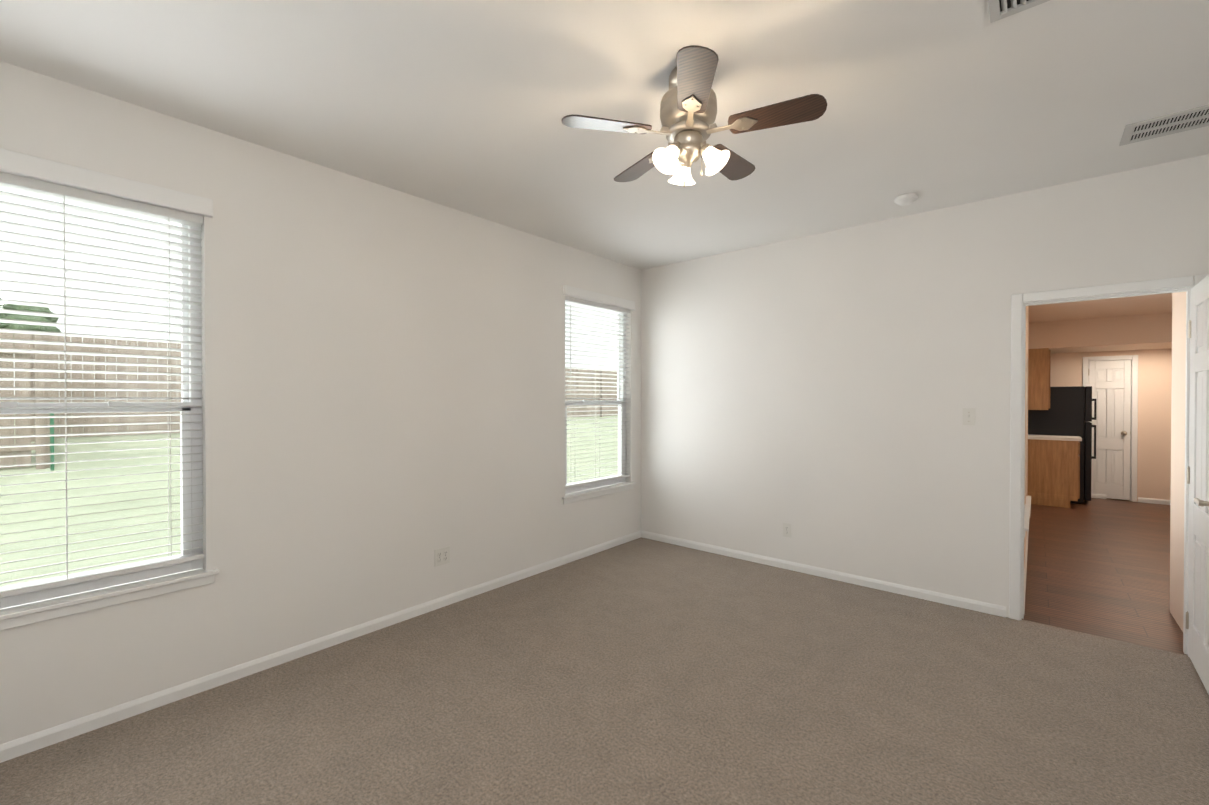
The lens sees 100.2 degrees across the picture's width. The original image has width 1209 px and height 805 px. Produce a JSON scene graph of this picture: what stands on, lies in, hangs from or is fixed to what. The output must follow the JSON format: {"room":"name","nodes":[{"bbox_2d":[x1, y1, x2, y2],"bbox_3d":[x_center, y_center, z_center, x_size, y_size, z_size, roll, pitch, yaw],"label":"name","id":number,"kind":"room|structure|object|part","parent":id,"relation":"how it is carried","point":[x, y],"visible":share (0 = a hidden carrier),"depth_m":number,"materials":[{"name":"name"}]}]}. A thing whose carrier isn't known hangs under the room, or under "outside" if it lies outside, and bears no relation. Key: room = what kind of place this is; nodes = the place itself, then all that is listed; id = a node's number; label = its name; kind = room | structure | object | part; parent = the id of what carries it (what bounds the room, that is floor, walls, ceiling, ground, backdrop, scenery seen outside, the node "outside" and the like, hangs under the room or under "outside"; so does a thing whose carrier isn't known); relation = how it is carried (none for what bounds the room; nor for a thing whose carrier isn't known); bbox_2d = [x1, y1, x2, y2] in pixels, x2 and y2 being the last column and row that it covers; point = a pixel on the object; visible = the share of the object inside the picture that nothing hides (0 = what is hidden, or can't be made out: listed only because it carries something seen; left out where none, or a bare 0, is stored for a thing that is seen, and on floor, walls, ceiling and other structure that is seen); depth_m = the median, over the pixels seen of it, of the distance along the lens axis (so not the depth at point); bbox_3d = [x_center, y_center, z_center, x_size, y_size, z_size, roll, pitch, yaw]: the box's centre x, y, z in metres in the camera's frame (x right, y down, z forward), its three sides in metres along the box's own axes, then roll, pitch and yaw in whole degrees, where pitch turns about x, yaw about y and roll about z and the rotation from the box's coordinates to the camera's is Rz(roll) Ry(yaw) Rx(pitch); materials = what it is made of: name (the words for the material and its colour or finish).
{"room":"empty bedroom","nodes":[
{"label":"empty bedroom","id":0,"kind":"room"},
{"bbox_2d":[0,61,640,744],"bbox_3d":[-1.222,0.025,3.431,0.150,2.740,4.990,0,1,40],"label":"wall","id":1,"kind":"structure","parent":0,"point":[384,393],"depth_m":2.89,"materials":[{"name":"paint"}]},
{"bbox_2d":[0,172,203,608],"bbox_3d":[-2.300,-0.044,2.155,0.124,1.740,0.930,0,1,40],"label":"window","id":2,"kind":"structure","parent":1,"relation":"in","point":[191,555],"depth_m":2.23,"materials":[{"name":"white plastic"}]},
{"bbox_2d":[63,194,67,581],"bbox_3d":[-2.276,-0.061,2.134,0.054,1.627,0.002,0,1,40],"label":"blind cord","id":3,"kind":"object","parent":2,"relation":"attached to","point":[66,398],"depth_m":2.12,"materials":[{"name":"white fabric"}]},
{"bbox_2d":[166,221,171,561],"bbox_3d":[-2.059,-0.063,2.389,0.054,1.627,0.002,0,1,40],"label":"blind cord","id":4,"kind":"object","parent":2,"relation":"attached to","point":[166,221],"depth_m":2.37,"materials":[{"name":"white fabric"}]},
{"bbox_2d":[0,148,213,217],"bbox_3d":[-2.235,-0.944,2.093,0.034,0.084,0.990,0,1,40],"label":"blind valance","id":5,"kind":"object","parent":1,"relation":"attached to","point":[26,165],"visible":0.98,"depth_m":2.17,"materials":[{"name":"white plastic"}]},
{"bbox_2d":[0,568,218,630],"bbox_3d":[-2.261,0.858,2.129,0.097,0.065,1.020,0,1,40],"label":"window sill","id":6,"kind":"structure","parent":1,"relation":"attached to","point":[30,613],"depth_m":2.18,"materials":[{"name":"white paint"}]},
{"bbox_2d":[0,531,640,762],"bbox_3d":[-1.160,1.363,3.389,0.013,0.066,4.750,0,1,40],"label":"baseboard","id":7,"kind":"structure","parent":1,"relation":"attached to","point":[52,735],"depth_m":2.61,"materials":[{"name":"white paint"}]},
{"bbox_2d":[435,546,449,566],"bbox_3d":[-1.107,1.050,3.453,0.008,0.115,0.116,0,1,40],"label":"electrical outlet","id":8,"kind":"object","parent":1,"relation":"attached to","point":[442,556],"visible":1,"depth_m":3.45,"materials":[{"name":"white plastic"}]},
{"bbox_2d":[565,295,629,493],"bbox_3d":[-0.088,-0.065,4.750,0.124,1.740,0.930,0,1,40],"label":"window","id":9,"kind":"structure","parent":1,"relation":"in","point":[621,359],"depth_m":4.76,"materials":[{"name":"white plastic"}]},
{"bbox_2d":[570,303,570,374],"bbox_3d":[-0.280,-0.079,4.448,0.042,1.627,0.090,0,0,-2],"label":"blind cord","id":10,"kind":"object","parent":9,"relation":"attached to","point":[570,303],"depth_m":4.40,"materials":[{"name":"white plastic"}]},
{"bbox_2d":[595,309,595,479],"bbox_3d":[-0.064,-0.081,4.729,0.054,1.627,0.002,0,1,40],"label":"blind cord","id":11,"kind":"object","parent":9,"relation":"attached to","point":[595,380],"depth_m":4.75,"materials":[{"name":"white fabric"}]},
{"bbox_2d":[563,285,634,309],"bbox_3d":[-0.023,-0.964,4.688,0.034,0.084,0.990,0,1,40],"label":"blind valance","id":12,"kind":"object","parent":1,"relation":"attached to","point":[579,293],"visible":1,"depth_m":4.62,"materials":[{"name":"white plastic"}]},
{"bbox_2d":[562,482,635,503],"bbox_3d":[-0.049,0.838,4.724,0.097,0.065,1.020,0,1,40],"label":"window sill","id":13,"kind":"structure","parent":1,"relation":"attached to","point":[591,493],"depth_m":4.66,"materials":[{"name":"white paint"}]},
{"bbox_2d":[0,537,1208,804],"bbox_3d":[0.649,1.448,1.860,4.750,0.080,4.770,0,1,40],"label":"floor carpet","id":14,"kind":"object","parent":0,"point":[642,671],"visible":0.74,"depth_m":2.29,"materials":[{"name":"beige carpet"}]},
{"bbox_2d":[0,0,1208,269],"bbox_3d":[0.631,-1.392,1.840,5.020,0.120,4.990,0,1,40],"label":"ceiling","id":15,"kind":"structure","parent":0,"point":[466,106],"depth_m":2.17,"materials":[{"name":"paint"}]},
{"bbox_2d":[660,67,716,126],"bbox_3d":[0.341,-1.220,2.056,0.230,0.228,0.230,0,1,40],"label":"motor","id":16,"kind":"object","parent":15,"relation":"hanging from","point":[671,113],"visible":0.42,"depth_m":2.00,"materials":[{"name":"silver metal"}]},
{"bbox_2d":[562,114,710,142],"bbox_3d":[0.118,-1.091,2.009,0.457,0.031,0.541,0,1,40],"label":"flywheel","id":17,"kind":"object","parent":16,"relation":"attached to","point":[700,126],"depth_m":1.99,"materials":[{"name":"silver metal"}]},
{"bbox_3d":[0.010,-1.090,1.983,0.358,0.031,0.130,0,0,-11],"label":"fan blade","id":18,"kind":"part","parent":17,"relation":"part of","materials":[{"name":"wood"}]},
{"bbox_2d":[614,151,654,181],"bbox_3d":[0.168,-1.093,2.349,0.130,0.031,0.358,0,1,-29],"label":"blade","id":19,"kind":"object","parent":17,"relation":"attached to","point":[635,171],"depth_m":2.38,"materials":[{"name":"brown wood"}]},
{"bbox_3d":[0.176,-1.090,2.017,0.209,0.029,0.070,0,0,-8],"label":"fan blade bracket","id":20,"kind":"part","parent":17,"relation":"part of","materials":[{"name":"metal"}]},
{"bbox_2d":[677,45,718,126],"bbox_3d":[0.316,-1.089,1.767,0.130,0.031,0.455,0,0,7],"label":"blade","id":21,"kind":"object","parent":17,"relation":"attached to","point":[696,67],"depth_m":1.69,"materials":[{"name":"brown wood"}]},
{"bbox_3d":[0.328,-1.089,1.888,0.069,0.029,0.209,0,0,10],"label":"fan blade bracket","id":22,"kind":"part","parent":21,"relation":"part of","materials":[{"name":"metal"}]},
{"bbox_2d":[701,144,754,180],"bbox_3d":[0.565,-1.093,2.311,0.130,0.031,0.358,0,1,43],"label":"blade","id":23,"kind":"object","parent":17,"relation":"attached to","point":[736,167],"depth_m":2.35,"materials":[{"name":"brown wood"}]},
{"bbox_2d":[704,94,826,143],"bbox_3d":[0.609,-1.090,1.943,0.455,0.031,0.130,0,0,25],"label":"blade","id":24,"kind":"object","parent":17,"relation":"attached to","point":[811,107],"depth_m":1.92,"materials":[{"name":"brown wood"}]},
{"bbox_3d":[0.497,-1.089,1.992,0.209,0.029,0.070,0,1,28],"label":"fan blade bracket","id":25,"kind":"part","parent":24,"relation":"part of","materials":[{"name":"metal"}]},
{"bbox_2d":[674,130,702,167],"bbox_3d":[0.341,-1.020,2.058,0.116,0.124,0.116,0,1,40],"label":"light fixture","id":26,"kind":"object","parent":16,"relation":"attached to","point":[690,141],"visible":0.81,"depth_m":2.01,"materials":[{"name":"silver metal"}]},
{"bbox_2d":[652,141,682,179],"bbox_3d":[0.245,-0.986,1.993,0.159,0.145,0.150,0,0,-23],"label":"lamp","id":27,"kind":"object","parent":26,"relation":"attached to","point":[672,168],"depth_m":2.02,"materials":[{"name":"white glass"}]},
{"bbox_3d":[0.242,-0.967,1.992,0.108,0.106,0.107,0,0,13],"label":"fan lamp shade","id":28,"kind":"part","parent":27,"relation":"part of","materials":[{"name":"white glass"}]},
{"bbox_2d":[668,166,694,185],"bbox_3d":[0.333,-0.968,2.178,0.107,0.106,0.108,0,1,43],"label":"lampshade","id":29,"kind":"object","parent":27,"relation":"attached to","point":[688,178],"depth_m":2.14,"materials":[{"name":"white glass"}]},
{"bbox_2d":[683,158,702,186],"bbox_3d":[0.364,-0.946,2.081,0.095,0.096,0.010,0,1,44],"label":"pull chain","id":30,"kind":"object","parent":26,"relation":"hanging from","point":[684,173],"visible":0.96,"depth_m":2.11,"materials":[{"name":"silver metal"}]},
{"bbox_2d":[700,142,729,175],"bbox_3d":[0.445,-0.986,2.007,0.159,0.145,0.150,0,1,37],"label":"lamp","id":31,"kind":"object","parent":26,"relation":"attached to","point":[702,145],"depth_m":2.01,"materials":[{"name":"white glass"}]},
{"bbox_3d":[0.448,-0.967,2.005,0.107,0.106,0.108,0,0,-17],"label":"fan lamp shade","id":32,"kind":"part","parent":31,"relation":"part of","materials":[{"name":"white glass"}]},
{"bbox_2d":[894,193,917,205],"bbox_3d":[1.972,-1.322,3.306,0.132,0.043,0.132,0,1,40],"label":"smoke detector","id":33,"kind":"object","parent":15,"relation":"attached to","point":[906,199],"visible":1,"depth_m":3.27,"materials":[{"name":"white plastic"}]},
{"bbox_2d":[988,0,1049,22],"bbox_3d":[1.338,-1.323,1.560,0.250,0.013,0.310,0,1,40],"label":"ceiling vent","id":34,"kind":"object","parent":15,"relation":"in","point":[1000,9],"visible":1,"depth_m":1.69,"materials":[{"name":"grey metal"}]},
{"bbox_2d":[1119,105,1208,145],"bbox_3d":[2.716,-1.332,2.422,0.330,0.008,0.250,0,1,40],"label":"ceiling vent","id":35,"kind":"object","parent":15,"relation":"in","point":[1181,121],"visible":1,"depth_m":2.43,"materials":[{"name":"grey metal"}]},
{"bbox_2d":[641,154,1208,616],"bbox_3d":[2.268,0.024,3.656,4.870,2.740,0.120,0,1,40],"label":"wall","id":36,"kind":"structure","parent":0,"point":[817,392],"depth_m":3.77,"materials":[{"name":"paint"}]},
{"bbox_2d":[783,523,790,537],"bbox_3d":[1.523,1.064,4.215,0.070,0.115,0.008,0,1,40],"label":"electrical outlet","id":37,"kind":"object","parent":36,"relation":"attached to","point":[786,529],"visible":1,"depth_m":4.21,"materials":[{"name":"white plastic"}]},
{"bbox_2d":[641,530,1005,616],"bbox_3d":[1.492,1.356,4.241,2.943,0.066,0.013,0,1,40],"label":"baseboard","id":38,"kind":"structure","parent":36,"relation":"attached to","point":[978,606],"depth_m":3.92,"materials":[{"name":"white paint"}]},
{"bbox_2d":[963,408,974,424],"bbox_3d":[2.455,0.096,3.406,0.070,0.115,0.019,0,1,40],"label":"light switch","id":39,"kind":"object","parent":36,"relation":"attached to","point":[968,416],"visible":1,"depth_m":3.41,"materials":[{"name":"white plastic"}]},
{"bbox_2d":[1009,274,1207,656],"bbox_3d":[2.978,0.352,3.042,0.834,2.092,0.136,0,1,40],"label":"door frame","id":40,"kind":"structure","parent":36,"relation":"attached to","point":[1017,300],"depth_m":3.23,"materials":[{"name":"white paint"}]},
{"bbox_2d":[1186,274,1208,694],"bbox_3d":[2.989,0.384,2.500,0.145,2.014,0.711,0,1,42],"label":"door leaf","id":41,"kind":"structure","parent":36,"relation":"in","point":[1197,620],"depth_m":2.59,"materials":[{"name":"white paint"}]},
{"bbox_2d":[1024,306,1028,564],"bbox_3d":[4.558,0.083,5.626,0.240,2.890,5.850,0,1,40],"label":"wall","id":42,"kind":"structure","parent":0,"point":[1026,397],"depth_m":4.51,"materials":[{"name":"paint"}]},
{"bbox_2d":[1024,531,1028,612],"bbox_3d":[3.691,1.355,4.424,0.013,0.066,2.880,0,1,40],"label":"baseboard","id":43,"kind":"structure","parent":42,"relation":"attached to","point":[1025,565],"depth_m":4.10,"materials":[{"name":"white paint"}]},
{"bbox_2d":[1024,504,1029,536],"bbox_3d":[3.117,0.865,3.760,0.067,0.065,1.020,0,1,40],"label":"window sill","id":44,"kind":"structure","parent":42,"relation":"attached to","point":[1026,515],"depth_m":3.66,"materials":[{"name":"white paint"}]},
{"bbox_2d":[1026,496,1030,517],"bbox_3d":[4.152,1.036,4.975,0.067,0.065,1.210,0,1,40],"label":"window sill","id":45,"kind":"structure","parent":42,"relation":"attached to","point":[1028,499],"depth_m":5.12,"materials":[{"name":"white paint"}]},
{"bbox_2d":[1028,293,1171,353],"bbox_3d":[5.262,-0.932,5.018,2.090,0.450,5.850,0,1,40],"label":"ceiling","id":46,"kind":"structure","parent":0,"point":[1144,322],"depth_m":6.22,"materials":[{"name":"paint"}]},
{"bbox_2d":[1022,498,1187,655],"bbox_3d":[5.385,1.422,5.181,1.850,0.080,6.430,0,1,40],"label":"floor","id":47,"kind":"structure","parent":0,"point":[1098,567],"depth_m":4.16,"materials":[{"name":"brown wood"}]},
{"bbox_2d":[1027,348,1095,507],"bbox_3d":[6.297,0.322,7.050,0.795,2.090,1.150,0,1,40],"label":"kitchen","id":48,"kind":"object","parent":47,"relation":"on","point":[1060,456],"visible":0.83,"depth_m":6.75,"materials":[{"name":"brown wood"}]},
{"bbox_2d":[1028,435,1081,440],"bbox_3d":[5.999,0.474,6.826,0.635,0.040,0.420,0,1,40],"label":"countertop","id":49,"kind":"structure","parent":48,"relation":"on","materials":[{"name":"white"}]},
{"bbox_2d":[1050,348,1171,501],"bbox_3d":[7.315,-0.006,7.434,1.850,2.740,0.720,0,1,40],"label":"wall","id":50,"kind":"structure","parent":0,"point":[1154,425],"depth_m":6.88,"materials":[{"name":"paint"}]},
{"bbox_2d":[1091,493,1105,498],"bbox_3d":[6.998,1.333,7.234,0.260,0.066,0.013,0,1,40],"label":"baseboard","id":51,"kind":"structure","parent":50,"relation":"attached to","point":[1099,496],"depth_m":7.20,"materials":[{"name":"white paint"}]},
{"bbox_2d":[1088,360,1130,499],"bbox_3d":[7.131,0.382,7.147,0.431,1.944,0.191,0,1,40],"label":"door leaf","id":52,"kind":"structure","parent":50,"relation":"in","point":[1110,382],"depth_m":7.12,"materials":[{"name":"white paint"}]},
{"bbox_2d":[1083,355,1137,501],"bbox_3d":[7.154,0.355,7.170,0.554,2.022,0.136,0,1,40],"label":"door frame","id":53,"kind":"structure","parent":50,"relation":"attached to","point":[1134,444],"depth_m":6.97,"materials":[{"name":"white paint"}]},
{"bbox_2d":[1138,497,1170,504],"bbox_3d":[7.557,1.336,6.757,0.590,0.066,0.013,0,1,40],"label":"baseboard","id":54,"kind":"structure","parent":50,"relation":"attached to","point":[1155,501],"depth_m":6.84,"materials":[{"name":"white paint"}]},
{"bbox_2d":[1170,292,1185,631],"bbox_3d":[3.607,0.178,3.057,1.812,2.440,0.704,0,1,40],"label":"wall","id":55,"kind":"structure","parent":0,"point":[1177,454],"depth_m":3.21,"materials":[{"name":"beige paint"}]},
{"label":"outside","id":56,"kind":"structure","parent":0,"visible":0},
{"bbox_2d":[0,402,617,586],"bbox_3d":[-37.287,0.702,51.361,122.780,0.935,150.000,0,1,40],"label":"ground","id":57,"kind":"structure","parent":56,"point":[117,505],"depth_m":5.71,"materials":[{"name":"green plant"}]},
{"bbox_2d":[0,298,60,331],"bbox_3d":[-11.636,-0.716,9.202,2.462,2.662,2.464,0,1,40],"label":"tree","id":58,"kind":"object","parent":57,"relation":"on","point":[29,318],"depth_m":9.15,"materials":[{"name":"green plant"}]},
{"bbox_2d":[50,402,53,470],"bbox_3d":[-7.480,0.469,6.845,0.035,0.950,0.035,0,1,40],"label":"t-post","id":59,"kind":"object","parent":57,"relation":"on","point":[52,446],"depth_m":6.83,"materials":[{"name":"green"}]},
{"bbox_2d":[0,330,617,469],"bbox_3d":[5.951,0.086,17.126,13.090,2.755,46.090,0,1,40],"label":"fence","id":60,"kind":"object","parent":57,"relation":"on","point":[78,420],"depth_m":9.17,"materials":[{"name":"brown wood"}]}
]}

